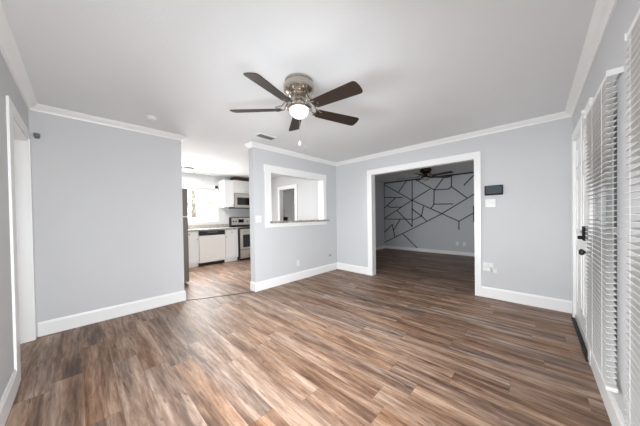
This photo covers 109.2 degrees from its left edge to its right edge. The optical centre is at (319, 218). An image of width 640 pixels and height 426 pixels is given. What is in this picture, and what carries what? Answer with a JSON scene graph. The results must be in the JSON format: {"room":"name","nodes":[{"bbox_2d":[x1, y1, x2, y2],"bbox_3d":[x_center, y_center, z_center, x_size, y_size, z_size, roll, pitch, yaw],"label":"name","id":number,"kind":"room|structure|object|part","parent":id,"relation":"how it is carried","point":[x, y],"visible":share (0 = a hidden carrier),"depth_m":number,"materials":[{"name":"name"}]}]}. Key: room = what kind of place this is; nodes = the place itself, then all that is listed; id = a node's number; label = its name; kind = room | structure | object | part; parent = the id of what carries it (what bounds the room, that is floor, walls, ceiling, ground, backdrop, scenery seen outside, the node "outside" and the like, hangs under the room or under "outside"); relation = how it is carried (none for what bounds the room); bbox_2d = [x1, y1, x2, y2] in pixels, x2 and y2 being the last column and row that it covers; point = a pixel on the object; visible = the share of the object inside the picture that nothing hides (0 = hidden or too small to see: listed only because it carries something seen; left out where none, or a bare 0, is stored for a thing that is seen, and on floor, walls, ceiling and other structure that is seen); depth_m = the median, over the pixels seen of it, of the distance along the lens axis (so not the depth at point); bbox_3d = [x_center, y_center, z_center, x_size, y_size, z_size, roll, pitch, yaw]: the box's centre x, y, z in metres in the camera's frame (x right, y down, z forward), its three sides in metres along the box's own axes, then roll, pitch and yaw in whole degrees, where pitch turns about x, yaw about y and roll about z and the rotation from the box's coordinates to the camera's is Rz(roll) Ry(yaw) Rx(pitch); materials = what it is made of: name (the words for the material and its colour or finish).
{"room":"living room","nodes":[
{"label":"living room","id":0,"kind":"room"},
{"bbox_2d":[0,51,28,399],"bbox_3d":[-1.560,0.019,0.888,4.145,2.440,0.160,0,1,43],"label":"wall","id":1,"kind":"structure","parent":0,"point":[8,87],"depth_m":1.55,"materials":[{"name":"grey paint"}]},
{"bbox_2d":[0,369,17,425],"bbox_3d":[-1.093,1.160,0.596,3.072,0.150,0.015,0,1,43],"label":"baseboard","id":2,"kind":"structure","parent":1,"relation":"attached to","point":[6,402],"depth_m":1.46,"materials":[{"name":"white paint"}]},
{"bbox_2d":[0,0,37,109],"bbox_3d":[-1.499,-1.171,0.959,4.145,0.064,0.070,0,1,43],"label":"crown molding","id":3,"kind":"structure","parent":1,"relation":"attached to","point":[9,50],"depth_m":1.68,"materials":[{"name":"white paint"}]},
{"bbox_2d":[6,95,36,386],"bbox_3d":[-2.667,0.181,1.950,1.065,2.125,0.173,0,1,43],"label":"door frame","id":4,"kind":"structure","parent":1,"relation":"attached to","point":[21,162],"depth_m":2.26,"materials":[{"name":"white paint"}]},
{"bbox_2d":[28,110,183,336],"bbox_3d":[-2.623,0.013,2.867,0.120,2.440,1.555,0,1,43],"label":"wall","id":5,"kind":"structure","parent":0,"point":[108,205],"depth_m":2.75,"materials":[{"name":"grey paint"}]},
{"bbox_2d":[33,133,39,138],"bbox_3d":[-2.969,-0.873,2.387,0.044,0.050,0.045,0,1,43],"label":"sensor","id":6,"kind":"object","parent":5,"relation":"attached to","point":[36,135],"visible":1,"depth_m":2.38,"materials":[{"name":"grey plastic"}]},
{"bbox_2d":[30,104,187,140],"bbox_3d":[-2.496,-1.178,2.869,0.070,0.064,1.473,0,1,43],"label":"crown molding","id":7,"kind":"structure","parent":5,"relation":"attached to","point":[46,109],"depth_m":2.74,"materials":[{"name":"white paint"}]},
{"bbox_2d":[38,290,185,336],"bbox_3d":[-2.491,1.155,2.902,0.015,0.150,1.396,0,1,43],"label":"baseboard","id":8,"kind":"structure","parent":5,"relation":"attached to","point":[56,325],"depth_m":2.77,"materials":[{"name":"white paint"}]},
{"bbox_2d":[182,172,249,224],"bbox_3d":[-3.351,-0.016,6.350,0.120,2.440,3.710,0,1,43],"label":"wall","id":9,"kind":"structure","parent":0,"point":[224,213],"depth_m":6.61,"materials":[{"name":"grey paint"}]},
{"bbox_2d":[182,183,218,222],"bbox_3d":[-3.597,-0.421,6.049,0.140,1.045,1.720,0,1,43],"label":"window","id":10,"kind":"structure","parent":9,"relation":"in","point":[214,218],"depth_m":6.46,"materials":[{"name":"white paint"}]},
{"bbox_3d":[-3.594,-0.826,6.036,0.025,0.025,1.510,0,1,43],"label":"shade rail","id":11,"kind":"part","parent":10,"relation":"part of","materials":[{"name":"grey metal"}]},
{"bbox_2d":[218,179,233,206],"bbox_3d":[-2.726,-0.731,6.636,0.396,0.775,0.288,0,1,43],"label":"upper cabinet","id":12,"kind":"object","parent":9,"relation":"attached to","point":[226,187],"visible":1,"depth_m":6.53,"materials":[{"name":"white paint"}]},
{"bbox_3d":[-2.609,-0.732,6.525,0.022,0.767,0.280,0,1,43],"label":"door","id":13,"kind":"part","parent":12,"relation":"part of","materials":[{"name":"white paint"}]},
{"bbox_2d":[234,180,248,193],"bbox_3d":[-2.366,-0.954,7.016,0.396,0.380,0.758,0,1,43],"label":"upper cabinet","id":14,"kind":"object","parent":9,"relation":"attached to","point":[240,187],"visible":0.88,"depth_m":6.80,"materials":[{"name":"white paint"}]},
{"bbox_2d":[229,193,249,208],"bbox_3d":[-2.351,-0.536,7.011,0.423,0.435,0.761,0,1,43],"label":"microwave","id":15,"kind":"object","parent":14,"relation":"attached to","point":[241,201],"visible":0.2,"depth_m":6.78,"materials":[{"name":"silver metal"}]},
{"bbox_2d":[230,177,248,181],"bbox_3d":[-2.324,-1.192,7.076,0.280,0.092,0.840,0,1,43],"label":"wooden board","id":16,"kind":"object","parent":14,"relation":"on","point":[233,178],"visible":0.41,"depth_m":6.81,"materials":[{"name":"brown wood"}]},
{"bbox_3d":[-2.119,-0.958,7.043,0.022,0.372,0.371,0,1,43],"label":"door","id":17,"kind":"part","parent":14,"relation":"part of","materials":[{"name":"white paint"}]},
{"bbox_2d":[283,190,294,220],"bbox_3d":[-0.148,-0.100,9.437,4.805,2.440,0.100,0,1,43],"label":"wall","id":18,"kind":"structure","parent":0,"point":[288,196],"depth_m":10.56,"materials":[{"name":"white paint"}]},
{"bbox_2d":[248,147,336,282],"bbox_3d":[-0.400,-0.041,4.553,0.144,2.440,2.125,0,1,43],"label":"wall","id":19,"kind":"structure","parent":0,"point":[275,252],"depth_m":4.19,"materials":[{"name":"grey paint"}]},
{"bbox_2d":[245,141,252,148],"bbox_3d":[-1.148,-1.208,3.719,0.214,0.064,0.070,0,1,43],"label":"crown molding","id":20,"kind":"structure","parent":19,"relation":"attached to","point":[248,145],"depth_m":3.73,"materials":[{"name":"white paint"}]},
{"bbox_2d":[250,281,254,290],"bbox_3d":[-1.113,1.124,3.784,0.159,0.150,0.015,0,1,43],"label":"baseboard","id":21,"kind":"structure","parent":19,"relation":"attached to","point":[252,284],"depth_m":3.78,"materials":[{"name":"white paint"}]},
{"bbox_2d":[256,216,261,222],"bbox_3d":[-1.017,0.002,3.785,0.022,0.116,0.116,0,1,43],"label":"light switch","id":22,"kind":"object","parent":19,"relation":"attached to","point":[258,218],"visible":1,"depth_m":3.78,"materials":[{"name":"white plastic"}]},
{"bbox_2d":[251,141,335,165],"bbox_3d":[-0.365,-1.228,4.441,0.070,0.064,2.195,0,1,43],"label":"crown molding","id":23,"kind":"structure","parent":19,"relation":"attached to","point":[255,144],"depth_m":4.24,"materials":[{"name":"white paint"}]},
{"bbox_2d":[264,164,326,227],"bbox_3d":[-0.450,-0.404,4.485,0.168,1.080,1.581,0,1,43],"label":"window frame","id":24,"kind":"structure","parent":19,"relation":"attached to","point":[268,169],"depth_m":4.34,"materials":[{"name":"white paint"}]},
{"bbox_2d":[255,262,336,291],"bbox_3d":[-0.330,1.104,4.506,0.015,0.150,2.140,0,1,43],"label":"baseboard","id":25,"kind":"structure","parent":19,"relation":"attached to","point":[262,285],"depth_m":4.29,"materials":[{"name":"white paint"}]},
{"bbox_2d":[270,220,329,222],"bbox_3d":[-0.390,0.046,4.524,0.239,0.036,1.520,0,1,43],"label":"granite ledge","id":26,"kind":"object","parent":19,"relation":"attached to","point":[291,221],"visible":0.86,"depth_m":4.37,"materials":[{"name":"grey stone"}]},
{"bbox_2d":[271,176,317,220],"bbox_3d":[-0.860,-0.057,6.620,3.366,2.440,0.110,0,1,43],"label":"wall","id":27,"kind":"structure","parent":0,"point":[307,190],"depth_m":6.18,"materials":[{"name":"grey paint"}]},
{"bbox_2d":[277,184,297,220],"bbox_3d":[-0.911,0.098,6.660,0.885,2.130,0.128,0,1,43],"label":"door frame","id":28,"kind":"structure","parent":27,"relation":"attached to","point":[294,186],"depth_m":6.84,"materials":[{"name":"white paint"}]},
{"bbox_2d":[1,0,596,190],"bbox_3d":[-0.488,-1.311,5.526,9.700,0.080,8.600,0,1,43],"label":"ceiling","id":29,"kind":"structure","parent":0,"point":[425,70],"depth_m":1.81,"materials":[{"name":"white paint"}]},
{"bbox_2d":[145,115,156,121],"bbox_3d":[-2.016,-1.196,2.720,0.116,0.038,0.116,0,1,43],"label":"smoke detector","id":30,"kind":"object","parent":29,"relation":"attached to","point":[148,117],"visible":1,"depth_m":2.69,"materials":[{"name":"white plastic"}]},
{"bbox_2d":[182,167,193,170],"bbox_3d":[-3.208,-1.190,5.489,0.310,0.078,0.310,0,1,43],"label":"flush ceiling light","id":31,"kind":"object","parent":29,"relation":"attached to","point":[183,168],"visible":0.91,"depth_m":5.41,"materials":[{"name":"silver metal"}]},
{"bbox_2d":[253,133,277,140],"bbox_3d":[-0.819,-1.236,3.438,0.170,0.011,0.330,0,1,43],"label":"ceiling vent","id":32,"kind":"object","parent":29,"relation":"in","point":[259,135],"visible":1,"depth_m":3.42,"materials":[{"name":"white metal"}]},
{"bbox_2d":[230,72,362,149],"bbox_3d":[-0.149,-0.912,2.010,1.186,0.647,1.241,0,1,43],"label":"ceiling fan","id":33,"kind":"object","parent":29,"relation":"hanging from","point":[298,87],"visible":1,"depth_m":1.94,"materials":[{"name":"brown wood"}]},
{"bbox_3d":[-0.593,-0.998,2.091,0.469,0.053,0.125,-1,1,8],"label":"blade","id":34,"kind":"part","parent":33,"relation":"part of","materials":[{"name":"brown wood"}]},
{"bbox_3d":[-0.363,-0.954,1.674,0.125,0.057,0.469,-1,1,24],"label":"blade","id":35,"kind":"part","parent":33,"relation":"part of","materials":[{"name":"brown wood"}]},
{"bbox_3d":[-0.268,-1.021,2.443,0.125,0.069,0.468,-1,1,-10],"label":"blade","id":36,"kind":"part","parent":33,"relation":"part of","materials":[{"name":"brown wood"}]},
{"bbox_3d":[-0.186,-0.947,2.043,0.176,0.092,0.176,0,1,43],"label":"globe","id":37,"kind":"part","parent":33,"relation":"part of","materials":[{"name":"white glass"}]},
{"bbox_3d":[0.112,-0.952,1.765,0.469,0.068,0.125,0,1,43],"label":"blade","id":38,"kind":"part","parent":33,"relation":"part of","materials":[{"name":"brown wood"}]},
{"bbox_3d":[0.172,-0.994,2.240,0.469,0.038,0.125,-1,1,-29],"label":"blade","id":39,"kind":"part","parent":33,"relation":"part of","materials":[{"name":"brown wood"}]},
{"bbox_2d":[399,167,453,180],"bbox_3d":[2.705,-1.156,5.872,1.375,0.335,1.316,0,1,43],"label":"ceiling fan","id":40,"kind":"object","parent":29,"relation":"hanging from","point":[425,171],"visible":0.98,"depth_m":5.84,"materials":[{"name":"brown metal"}]},
{"bbox_3d":[3.183,-1.107,5.992,0.539,0.033,0.127,-1,1,-10],"label":"blade","id":41,"kind":"part","parent":40,"relation":"part of","materials":[{"name":"black wood"}]},
{"bbox_3d":[2.956,-1.099,5.521,0.127,0.033,0.539,-1,1,-28],"label":"blade","id":42,"kind":"part","parent":40,"relation":"part of","materials":[{"name":"black wood"}]},
{"bbox_2d":[5,248,611,425],"bbox_3d":[-0.449,1.209,5.554,9.700,0.080,8.600,0,1,43],"label":"floor","id":43,"kind":"structure","parent":0,"point":[412,342],"depth_m":1.95,"materials":[{"name":"wood"}]},
{"bbox_2d":[182,188,188,281],"bbox_3d":[-3.000,0.336,4.218,0.760,1.775,0.785,0,1,43],"label":"refrigerator","id":44,"kind":"object","parent":43,"relation":"on","point":[184,191],"visible":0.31,"depth_m":4.21,"materials":[{"name":"silver metal"}]},
{"bbox_3d":[-2.767,-0.303,4.463,0.755,0.510,0.085,0,1,43],"label":"freezer door","id":45,"kind":"part","parent":44,"relation":"part of","materials":[{"name":"silver metal"}]},
{"bbox_3d":[-2.754,0.571,4.473,0.755,1.200,0.085,0,1,43],"label":"door","id":46,"kind":"part","parent":44,"relation":"part of","materials":[{"name":"silver metal"}]},
{"bbox_2d":[188,231,198,267],"bbox_3d":[-3.537,0.765,5.603,0.629,0.900,0.840,0,1,43],"label":"base cabinet","id":47,"kind":"object","parent":43,"relation":"on","point":[193,243],"visible":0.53,"depth_m":5.63,"materials":[{"name":"white paint"}]},
{"bbox_3d":[-3.198,0.388,5.561,0.020,0.135,0.408,0,1,43],"label":"drawer","id":48,"kind":"part","parent":47,"relation":"part of","materials":[{"name":"white paint"}]},
{"bbox_2d":[188,224,238,231],"bbox_3d":[-3.183,0.236,5.976,0.633,0.140,1.890,0,1,43],"label":"countertop","id":49,"kind":"structure","parent":47,"relation":"on","point":[191,228],"depth_m":6.23,"materials":[{"name":"stone"}]},
{"bbox_2d":[198,230,224,265],"bbox_3d":[-3.012,0.754,6.146,0.607,0.895,0.660,0,1,43],"label":"dishwasher","id":50,"kind":"object","parent":43,"relation":"on","point":[211,243],"visible":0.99,"depth_m":5.93,"materials":[{"name":"white metal"}]},
{"bbox_3d":[-2.820,0.364,5.955,0.042,0.113,0.652,0,1,43],"label":"control panel","id":51,"kind":"part","parent":50,"relation":"part of","materials":[{"name":"black plastic"}]},
{"bbox_2d":[186,291,254,300],"bbox_3d":[-1.535,1.204,3.570,0.981,0.008,0.032,-1,1,-20],"label":"transition strip","id":52,"kind":"object","parent":43,"relation":"on","point":[252,291],"visible":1,"depth_m":3.56,"materials":[{"name":"brown wood"}]},
{"bbox_2d":[225,229,237,261],"bbox_3d":[-2.659,0.742,6.529,0.629,0.900,0.370,0,1,43],"label":"base cabinet","id":53,"kind":"object","parent":43,"relation":"on","point":[231,236],"visible":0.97,"depth_m":6.33,"materials":[{"name":"white paint"}]},
{"bbox_3d":[-2.464,0.368,6.335,0.020,0.135,0.358,0,1,43],"label":"drawer","id":54,"kind":"part","parent":53,"relation":"part of","materials":[{"name":"white paint"}]},
{"bbox_3d":[-2.457,0.763,6.339,0.022,0.625,0.358,0,1,43],"label":"door","id":55,"kind":"part","parent":53,"relation":"part of","materials":[{"name":"white paint"}]},
{"bbox_2d":[229,217,250,259],"bbox_3d":[-2.217,0.553,6.906,0.738,1.215,0.764,0,1,43],"label":"stove","id":56,"kind":"object","parent":43,"relation":"on","point":[243,223],"visible":0.57,"depth_m":6.57,"materials":[{"name":"silver metal"}]},
{"bbox_3d":[-2.465,0.097,7.129,0.075,0.300,0.760,0,1,43],"label":"panel","id":57,"kind":"part","parent":56,"relation":"part of","materials":[{"name":"silver metal"}]},
{"bbox_3d":[-2.000,0.574,6.702,0.034,0.580,0.736,0,1,43],"label":"oven door","id":58,"kind":"part","parent":56,"relation":"part of","materials":[{"name":"silver metal"}]},
{"bbox_3d":[-1.994,0.999,6.706,0.034,0.240,0.736,0,1,43],"label":"storage drawer","id":59,"kind":"part","parent":56,"relation":"part of","materials":[{"name":"silver metal"}]},
{"bbox_2d":[375,181,384,246],"bbox_3d":[1.148,-0.095,7.239,0.100,2.440,3.550,0,1,43],"label":"wall","id":60,"kind":"structure","parent":0,"point":[379,186],"depth_m":8.23,"materials":[{"name":"grey paint"}]},
{"bbox_2d":[384,173,474,252],"bbox_3d":[4.071,-0.137,6.983,4.695,2.440,0.100,0,1,43],"label":"wall","id":61,"kind":"structure","parent":0,"point":[441,232],"depth_m":7.31,"materials":[{"name":"grey paint"}]},
{"bbox_2d":[384,172,473,247],"bbox_3d":[4.002,-0.183,6.967,4.552,2.344,0.013,0,1,43],"label":"batten","id":62,"kind":"object","parent":61,"relation":"attached to","point":[451,175],"visible":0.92,"depth_m":7.65,"materials":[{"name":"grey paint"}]},
{"bbox_2d":[385,245,474,255],"bbox_3d":[4.049,1.033,6.955,4.495,0.102,0.015,0,1,43],"label":"baseboard","id":63,"kind":"structure","parent":61,"relation":"attached to","point":[386,246],"depth_m":7.34,"materials":[{"name":"white paint"}]},
{"bbox_2d":[336,117,572,300],"bbox_3d":[1.756,-0.068,4.060,3.953,2.440,0.125,0,1,43],"label":"wall","id":64,"kind":"structure","parent":0,"point":[526,237],"depth_m":3.10,"materials":[{"name":"grey paint"}]},
{"bbox_2d":[337,262,367,274],"bbox_3d":[0.698,1.083,4.995,0.835,0.150,0.015,0,1,43],"label":"baseboard","id":65,"kind":"structure","parent":64,"relation":"attached to","point":[348,267],"depth_m":4.96,"materials":[{"name":"white paint"}]},
{"bbox_2d":[367,151,481,295],"bbox_3d":[1.728,0.076,4.077,1.930,2.152,0.143,0,1,43],"label":"door frame","id":66,"kind":"structure","parent":64,"relation":"attached to","point":[476,155],"depth_m":3.76,"materials":[{"name":"white paint"}]},
{"bbox_2d":[336,111,571,165],"bbox_3d":[1.676,-1.254,3.971,3.679,0.064,0.070,0,1,43],"label":"crown molding","id":67,"kind":"structure","parent":64,"relation":"attached to","point":[561,115],"depth_m":3.42,"materials":[{"name":"white paint"}]},
{"bbox_2d":[483,262,492,270],"bbox_3d":[2.457,0.695,3.324,0.118,0.112,0.009,0,1,43],"label":"wall outlet","id":68,"kind":"object","parent":64,"relation":"attached to","point":[486,264],"visible":0.66,"depth_m":3.32,"materials":[{"name":"white plastic"}]},
{"bbox_2d":[483,266,490,270],"bbox_3d":[2.432,0.725,3.312,0.096,0.056,0.042,0,1,43],"label":"plug adapter","id":69,"kind":"object","parent":68,"relation":"attached to","point":[485,268],"visible":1,"depth_m":3.30,"materials":[{"name":"white plastic"}]},
{"bbox_2d":[485,199,495,206],"bbox_3d":[2.463,-0.228,3.287,0.118,0.112,0.022,0,1,43],"label":"light switch","id":70,"kind":"object","parent":64,"relation":"attached to","point":[488,202],"visible":1,"depth_m":3.29,"materials":[{"name":"white plastic"}]},
{"bbox_2d":[484,185,502,195],"bbox_3d":[2.484,-0.410,3.257,0.210,0.140,0.026,0,1,43],"label":"control panel","id":71,"kind":"object","parent":64,"relation":"attached to","point":[493,189],"visible":1,"depth_m":3.25,"materials":[{"name":"black plastic"}]},
{"bbox_2d":[481,286,571,312],"bbox_3d":[2.734,1.073,3.067,0.914,0.150,0.015,0,1,43],"label":"baseboard","id":72,"kind":"structure","parent":64,"relation":"attached to","point":[556,304],"depth_m":3.02,"materials":[{"name":"white paint"}]},
{"bbox_2d":[573,0,639,422],"bbox_3d":[1.519,-0.030,1.030,0.130,2.440,4.601,0,1,43],"label":"wall","id":73,"kind":"structure","parent":0,"point":[611,54],"depth_m":1.20,"materials":[{"name":"grey paint"}]},
{"bbox_2d":[571,126,588,361],"bbox_3d":[2.567,0.146,2.208,0.168,2.028,1.070,0,1,43],"label":"door","id":74,"kind":"structure","parent":73,"relation":"in","point":[579,322],"depth_m":2.27,"materials":[{"name":"white paint"}]},
{"bbox_3d":[2.714,-0.659,2.385,0.006,0.230,0.320,0,1,43],"label":"panel moulding","id":75,"kind":"part","parent":74,"relation":"part of","materials":[{"name":"white paint"}]},
{"bbox_3d":[2.722,-0.154,2.391,0.006,0.580,0.320,0,1,43],"label":"panel moulding","id":76,"kind":"part","parent":74,"relation":"part of","materials":[{"name":"white paint"}]},
{"bbox_3d":[2.734,0.626,2.400,0.006,0.620,0.320,0,1,43],"label":"panel moulding","id":77,"kind":"part","parent":74,"relation":"part of","materials":[{"name":"white paint"}]},
{"bbox_3d":[2.245,0.283,1.931,0.068,0.064,0.064,0,1,43],"label":"knob","id":78,"kind":"part","parent":74,"relation":"part of","materials":[{"name":"black plastic"}]},
{"bbox_3d":[2.412,-0.651,2.066,0.006,0.230,0.320,0,1,43],"label":"panel moulding","id":79,"kind":"part","parent":74,"relation":"part of","materials":[{"name":"white paint"}]},
{"bbox_3d":[2.419,-0.146,2.072,0.006,0.580,0.320,0,1,43],"label":"panel moulding","id":80,"kind":"part","parent":74,"relation":"part of","materials":[{"name":"white paint"}]},
{"bbox_3d":[2.431,0.634,2.080,0.006,0.620,0.320,0,1,43],"label":"panel moulding","id":81,"kind":"part","parent":74,"relation":"part of","materials":[{"name":"white paint"}]},
{"bbox_2d":[572,97,592,365],"bbox_3d":[2.606,0.098,2.190,0.148,2.125,1.210,0,1,43],"label":"door frame","id":82,"kind":"structure","parent":73,"relation":"attached to","point":[577,130],"depth_m":2.59,"materials":[{"name":"white paint"}]},
{"bbox_2d":[565,0,617,116],"bbox_3d":[1.483,-1.219,1.143,0.070,0.064,4.441,0,1,43],"label":"crown molding","id":83,"kind":"structure","parent":73,"relation":"attached to","point":[603,10],"depth_m":1.62,"materials":[{"name":"white paint"}]},
{"bbox_2d":[581,66,623,392],"bbox_3d":[1.781,0.062,1.459,0.080,1.701,0.723,0,1,43],"label":"window blind","id":84,"kind":"object","parent":73,"relation":"attached to","point":[600,326],"visible":1,"depth_m":1.33,"materials":[{"name":"white plastic"}]},
{"bbox_3d":[1.979,0.059,1.665,0.041,1.657,0.002,0,1,43],"label":"ladder cord","id":85,"kind":"part","parent":84,"relation":"part of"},
{"bbox_3d":[1.812,0.064,1.489,0.041,1.657,0.002,0,1,43],"label":"ladder cord","id":86,"kind":"part","parent":84,"relation":"part of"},
{"bbox_3d":[1.605,0.069,1.271,0.041,1.657,0.002,0,1,43],"label":"ladder cord","id":87,"kind":"part","parent":84,"relation":"part of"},
{"bbox_3d":[1.796,0.902,1.467,0.042,0.022,0.711,0,1,43],"label":"rail","id":88,"kind":"part","parent":84,"relation":"part of","materials":[{"name":"white plastic"}]},
{"bbox_3d":[1.773,-0.771,1.445,0.038,0.026,0.715,0,1,43],"label":"head rail","id":89,"kind":"part","parent":84,"relation":"part of","materials":[{"name":"white plastic"}]},
{"bbox_2d":[591,354,625,425],"bbox_3d":[1.080,1.126,0.667,0.015,0.150,3.108,0,1,43],"label":"baseboard","id":90,"kind":"structure","parent":73,"relation":"attached to","point":[616,418],"depth_m":1.35,"materials":[{"name":"white paint"}]},
{"bbox_2d":[606,104,616,359],"bbox_3d":[1.882,0.080,1.409,0.065,1.600,0.530,0,1,43],"label":"window","id":91,"kind":"structure","parent":73,"relation":"in","point":[614,191],"depth_m":1.57,"materials":[{"name":"white glass"}]},
{"bbox_3d":[1.883,0.077,1.408,0.006,1.515,0.450,0,1,43],"label":"pane","id":92,"kind":"part","parent":91,"relation":"part of","materials":[{"name":"clear glass"}]},
{"bbox_2d":[624,8,639,425],"bbox_3d":[1.017,0.105,0.637,0.058,1.744,0.848,0,1,43],"label":"window blind","id":93,"kind":"object","parent":73,"relation":"attached to","point":[633,34],"visible":1,"depth_m":0.90,"materials":[{"name":"white plastic"}]},
{"bbox_3d":[1.001,-0.750,0.630,0.038,0.026,0.840,0,1,43],"label":"head rail","id":94,"kind":"part","parent":93,"relation":"part of","materials":[{"name":"white plastic"}]},
{"label":"outside","id":95,"kind":"structure","parent":0,"visible":0},
{"bbox_3d":[0.021,1.400,0.016,80.000,0.150,80.000,0,1,43],"label":"ground","id":96,"kind":"structure","parent":95,"visible":0},
{"bbox_2d":[183,188,211,217],"bbox_3d":[-5.857,-0.564,10.511,2.572,3.732,2.616,0,1,43],"label":"tree","id":97,"kind":"object","parent":96,"relation":"on","point":[193,210],"visible":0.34,"depth_m":10.46,"materials":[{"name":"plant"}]}
]}

